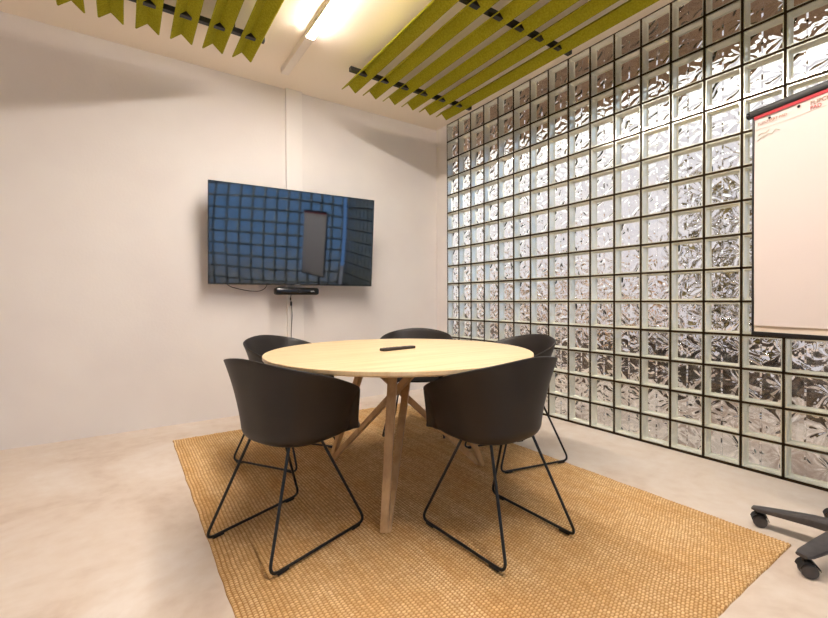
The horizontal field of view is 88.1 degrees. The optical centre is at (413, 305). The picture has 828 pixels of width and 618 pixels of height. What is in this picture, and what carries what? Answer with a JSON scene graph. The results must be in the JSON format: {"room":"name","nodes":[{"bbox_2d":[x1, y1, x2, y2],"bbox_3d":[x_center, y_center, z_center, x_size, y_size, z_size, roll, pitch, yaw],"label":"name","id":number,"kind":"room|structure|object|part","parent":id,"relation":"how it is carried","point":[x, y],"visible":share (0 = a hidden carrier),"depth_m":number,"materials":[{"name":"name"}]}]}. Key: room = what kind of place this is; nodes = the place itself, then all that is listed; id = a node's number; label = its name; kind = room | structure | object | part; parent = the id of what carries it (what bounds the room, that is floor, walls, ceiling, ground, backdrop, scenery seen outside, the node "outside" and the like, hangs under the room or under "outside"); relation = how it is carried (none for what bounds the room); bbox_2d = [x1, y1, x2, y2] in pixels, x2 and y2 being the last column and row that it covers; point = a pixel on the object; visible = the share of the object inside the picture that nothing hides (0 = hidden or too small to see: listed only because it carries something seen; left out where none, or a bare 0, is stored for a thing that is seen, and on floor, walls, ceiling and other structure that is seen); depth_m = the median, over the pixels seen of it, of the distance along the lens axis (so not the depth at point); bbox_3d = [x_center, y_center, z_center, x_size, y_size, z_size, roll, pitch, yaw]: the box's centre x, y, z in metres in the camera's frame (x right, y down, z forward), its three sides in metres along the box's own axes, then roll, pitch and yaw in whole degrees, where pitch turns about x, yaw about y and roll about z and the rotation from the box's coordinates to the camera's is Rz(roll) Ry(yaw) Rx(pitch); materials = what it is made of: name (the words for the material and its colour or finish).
{"room":"meeting room","nodes":[
{"label":"meeting room","id":0,"kind":"room"},
{"bbox_2d":[0,11,436,449],"bbox_3d":[-1.881,-0.518,3.690,5.250,3.000,0.200,-1,1,-34],"label":"wall","id":1,"kind":"structure","parent":0,"point":[112,321],"depth_m":3.40,"materials":[{"name":"white paint"}]},
{"bbox_2d":[208,180,373,285],"bbox_3d":[-1.082,-0.603,3.928,1.472,0.841,0.246,-1,1,-30],"label":"television","id":2,"kind":"object","parent":1,"relation":"attached to","point":[258,235],"visible":1,"depth_m":3.81,"materials":[{"name":"black"}]},
{"bbox_2d":[227,284,266,291],"bbox_3d":[-1.473,-0.172,3.759,0.381,0.103,0.007,-1,1,-34],"label":"power cable","id":3,"kind":"object","parent":2,"relation":"hanging from","point":[227,284],"visible":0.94,"depth_m":3.76,"materials":[{"name":"black plastic"}]},
{"bbox_2d":[285,88,303,339],"bbox_3d":[-1.131,-0.526,4.057,0.153,3.000,0.035,-1,1,-34],"label":"trim","id":4,"kind":"structure","parent":1,"relation":"attached to","point":[293,98],"depth_m":4.03,"materials":[{"name":"white paint"}]},
{"bbox_2d":[274,287,318,294],"bbox_3d":[-1.093,-0.128,3.948,0.400,0.066,0.185,-1,1,-31],"label":"bar","id":5,"kind":"object","parent":1,"relation":"attached to","point":[278,290],"visible":1,"depth_m":3.86,"materials":[{"name":"black plastic"}]},
{"bbox_2d":[290,296,291,337],"bbox_3d":[-1.136,0.429,3.988,0.023,1.083,0.036,-1,1,-34],"label":"hanging cable","id":6,"kind":"object","parent":5,"relation":"hanging from","point":[290,296],"visible":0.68,"depth_m":3.99,"materials":[{"name":"black plastic"}]},
{"bbox_2d":[0,0,673,129],"bbox_3d":[-0.565,-2.102,1.722,5.250,0.200,4.914,-1,1,-34],"label":"ceiling","id":7,"kind":"structure","parent":0,"point":[356,31],"depth_m":3.26,"materials":[{"name":"beige paint"}]},
{"bbox_2d":[56,0,283,62],"bbox_3d":[-0.930,-1.919,1.763,1.228,0.164,2.850,-1,1,-34],"label":"acoustic ceiling baffles","id":8,"kind":"object","parent":7,"relation":"hanging from","point":[186,13],"visible":1,"depth_m":2.78,"materials":[{"name":"green fabric"}]},
{"bbox_3d":[-1.579,-1.887,2.719,1.228,0.034,0.038,-1,1,-34],"label":"rail","id":9,"kind":"part","parent":8,"relation":"part of","materials":[{"name":"black metal"}]},
{"bbox_2d":[281,0,341,74],"bbox_3d":[-0.042,-1.983,2.090,0.062,0.052,3.795,-1,1,-34],"label":"ceiling lamp","id":10,"kind":"object","parent":7,"relation":"attached to","point":[329,6],"visible":1,"depth_m":3.13,"materials":[{"name":"beige plastic"}]},
{"bbox_2d":[307,0,341,39],"bbox_3d":[0.128,-1.961,1.841,0.053,0.012,3.180,-1,1,-34],"label":"diffuser","id":11,"kind":"object","parent":10,"relation":"attached to","point":[331,5],"depth_m":2.94,"materials":[{"name":"white plastic"}]},
{"bbox_2d":[342,0,658,119],"bbox_3d":[0.666,-1.939,2.845,1.285,0.164,2.850,-1,1,-34],"label":"acoustic ceiling baffles","id":12,"kind":"object","parent":7,"relation":"hanging from","point":[473,9],"visible":1,"depth_m":3.12,"materials":[{"name":"green fabric"}]},
{"bbox_3d":[0.018,-1.907,3.801,1.285,0.034,0.038,-1,1,-34],"label":"rail","id":13,"kind":"part","parent":12,"relation":"part of","materials":[{"name":"black metal"}]},
{"bbox_3d":[0.646,-1.899,2.875,1.285,0.034,0.038,-1,1,-34],"label":"rail","id":14,"kind":"part","parent":12,"relation":"part of","materials":[{"name":"black metal"}]},
{"bbox_2d":[0,389,827,617],"bbox_3d":[-0.551,1.072,1.757,5.250,0.150,4.914,-1,1,-34],"label":"floor","id":15,"kind":"structure","parent":0,"point":[104,526],"depth_m":2.02,"materials":[{"name":"concrete"}]},
{"bbox_2d":[172,403,790,617],"bbox_3d":[-0.101,0.982,2.432,1.981,0.012,2.971,-1,1,-34],"label":"jute rug","id":16,"kind":"object","parent":15,"relation":"on","point":[632,552],"visible":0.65,"depth_m":1.81,"materials":[{"name":"beige wicker"}]},
{"bbox_2d":[233,335,334,472],"bbox_3d":[-0.784,0.586,2.761,0.579,0.776,0.581,0,1,22],"label":"armchair","id":17,"kind":"object","parent":16,"relation":"on","point":[255,347],"visible":0.06,"depth_m":2.81,"materials":[{"name":"black plastic"}]},
{"bbox_3d":[-0.889,0.765,2.618,0.490,0.415,0.111,0,1,22],"label":"sled frame","id":18,"kind":"part","parent":17,"relation":"part of","materials":[{"name":"black metal"}]},
{"bbox_3d":[-0.759,0.760,2.942,0.490,0.415,0.111,0,1,22],"label":"sled frame","id":19,"kind":"part","parent":17,"relation":"part of","materials":[{"name":"black metal"}]},
{"bbox_2d":[206,358,363,575],"bbox_3d":[-0.527,0.595,1.894,0.581,0.776,0.579,0,1,35],"label":"armchair","id":20,"kind":"object","parent":16,"relation":"on","point":[286,408],"visible":1,"depth_m":1.69,"materials":[{"name":"plastic"}]},
{"bbox_3d":[-0.695,0.771,1.959,0.111,0.415,0.490,0,1,35],"label":"sled frame","id":21,"kind":"part","parent":20,"relation":"part of","materials":[{"name":"black metal"}]},
{"bbox_3d":[-0.409,0.772,1.759,0.111,0.415,0.490,0,1,35],"label":"sled frame","id":22,"kind":"part","parent":20,"relation":"part of","materials":[{"name":"black metal"}]},
{"bbox_2d":[262,339,533,532],"bbox_3d":[-0.080,0.613,2.391,1.444,0.726,1.444,-1,1,-34],"label":"round table","id":23,"kind":"object","parent":16,"relation":"on","point":[358,359],"visible":0.82,"depth_m":2.09,"materials":[{"name":"brown wood"}]},
{"bbox_3d":[-0.399,0.628,2.608,0.331,0.694,0.046,0,1,34],"label":"leg","id":24,"kind":"part","parent":23,"relation":"part of","materials":[{"name":"brown wood"}]},
{"bbox_3d":[-0.224,0.629,2.459,0.286,0.694,0.740,-1,1,-34],"label":"leg","id":25,"kind":"part","parent":23,"relation":"part of","materials":[{"name":"brown wood"}]},
{"bbox_3d":[-0.115,0.633,2.007,0.046,0.694,0.331,0,1,5],"label":"leg","id":26,"kind":"part","parent":23,"relation":"part of","materials":[{"name":"brown wood"}]},
{"bbox_2d":[380,345,414,350],"bbox_3d":[-0.090,0.241,2.408,0.230,0.018,0.042,-1,1,-40],"label":"remote control","id":27,"kind":"object","parent":23,"relation":"on","point":[408,346],"visible":1,"depth_m":2.38,"materials":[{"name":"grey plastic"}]},
{"bbox_3d":[-0.062,0.631,2.228,0.044,0.694,0.775,0,1,7],"label":"leg","id":28,"kind":"part","parent":23,"relation":"part of","materials":[{"name":"brown wood"}]},
{"bbox_3d":[0.054,0.627,2.486,0.775,0.694,0.044,-1,1,-22],"label":"leg","id":29,"kind":"part","parent":23,"relation":"part of","materials":[{"name":"brown wood"}]},
{"bbox_3d":[0.274,0.625,2.547,0.331,0.694,0.046,-1,1,-24],"label":"leg","id":30,"kind":"part","parent":23,"relation":"part of","materials":[{"name":"brown wood"}]},
{"bbox_2d":[380,328,452,438],"bbox_3d":[0.013,0.577,3.292,0.581,0.776,0.579,0,1,6],"label":"armchair","id":31,"kind":"object","parent":16,"relation":"on","point":[409,333],"visible":0.3,"depth_m":3.50,"materials":[{"name":"black plastic"}]},
{"bbox_3d":[-0.156,0.753,3.356,0.111,0.415,0.490,0,1,6],"label":"sled frame","id":32,"kind":"part","parent":31,"relation":"part of","materials":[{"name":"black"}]},
{"bbox_2d":[423,356,574,571],"bbox_3d":[0.337,0.591,1.909,0.581,0.776,0.579,-1,1,-35],"label":"armchair","id":33,"kind":"object","parent":16,"relation":"on","point":[501,404],"visible":1,"depth_m":1.71,"materials":[{"name":"black plastic"}]},
{"bbox_3d":[0.221,0.769,1.774,0.111,0.415,0.490,-1,1,-35],"label":"sled frame","id":34,"kind":"part","parent":33,"relation":"part of","materials":[{"name":"black metal"}]},
{"bbox_3d":[0.506,0.766,1.975,0.111,0.415,0.490,-1,1,-35],"label":"sled frame","id":35,"kind":"part","parent":33,"relation":"part of","materials":[{"name":"black metal"}]},
{"bbox_2d":[464,334,567,472],"bbox_3d":[0.605,0.580,2.741,0.579,0.776,0.581,-1,1,-21],"label":"armchair","id":36,"kind":"object","parent":16,"relation":"on","point":[539,344],"visible":0.19,"depth_m":2.79,"materials":[{"name":"black plastic"}]},
{"bbox_3d":[0.710,0.758,2.596,0.490,0.415,0.111,-1,1,-21],"label":"sled frame","id":37,"kind":"part","parent":36,"relation":"part of","materials":[{"name":"black metal"}]},
{"bbox_2d":[746,80,827,579],"bbox_3d":[1.708,0.061,1.684,0.658,1.854,0.642,0,1,44],"label":"stand","id":38,"kind":"object","parent":15,"relation":"on","point":[817,547],"visible":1,"depth_m":1.77,"materials":[{"name":"grey plastic"}]},
{"bbox_2d":[750,511,769,522],"bbox_3d":[1.543,0.933,1.911,0.061,0.050,0.048,0,1,31],"label":"caster wheel","id":39,"kind":"object","parent":38,"relation":"attached to","point":[757,516],"depth_m":1.90,"materials":[{"name":"black plastic"}]},
{"bbox_3d":[1.627,-0.354,1.591,0.022,0.982,0.700,0,1,-17],"label":"frame","id":40,"kind":"part","parent":38,"relation":"part of","materials":[{"name":"black metal"}]},
{"bbox_3d":[1.621,0.889,1.809,0.081,0.055,0.308,-1,1,-34],"label":"arm","id":41,"kind":"part","parent":38,"relation":"part of","materials":[{"name":"grey plastic"}]},
{"bbox_2d":[754,88,827,328],"bbox_3d":[1.615,-0.371,1.587,0.012,0.927,0.674,0,1,-17],"label":"paper pad","id":42,"kind":"object","parent":38,"relation":"attached to","point":[791,160],"visible":1,"depth_m":1.76,"materials":[{"name":"beige paper"}]},
{"bbox_2d":[794,557,821,572],"bbox_3d":[1.438,0.938,1.562,0.061,0.050,0.048,0,1,22],"label":"caster wheel","id":43,"kind":"object","parent":38,"relation":"attached to","point":[804,564],"depth_m":1.55,"materials":[{"name":"black plastic"}]},
{"bbox_3d":[1.557,0.892,1.612,0.305,0.055,0.077,0,1,-19],"label":"arm","id":44,"kind":"part","parent":38,"relation":"part of","materials":[{"name":"grey plastic"}]},
{"bbox_2d":[447,0,827,491],"bbox_3d":[1.642,-0.527,3.066,0.080,3.000,4.400,-1,1,-34],"label":"wall","id":45,"kind":"structure","parent":0,"point":[599,205],"depth_m":3.04,"materials":[{"name":"clear glass"}]},
{"bbox_2d":[436,125,446,332],"bbox_3d":[0.361,-0.543,4.972,0.100,3.000,0.194,-1,1,-34],"label":"pillar","id":46,"kind":"structure","parent":45,"relation":"attached to","point":[441,134],"depth_m":4.94,"materials":[{"name":"white paint"}]}
]}

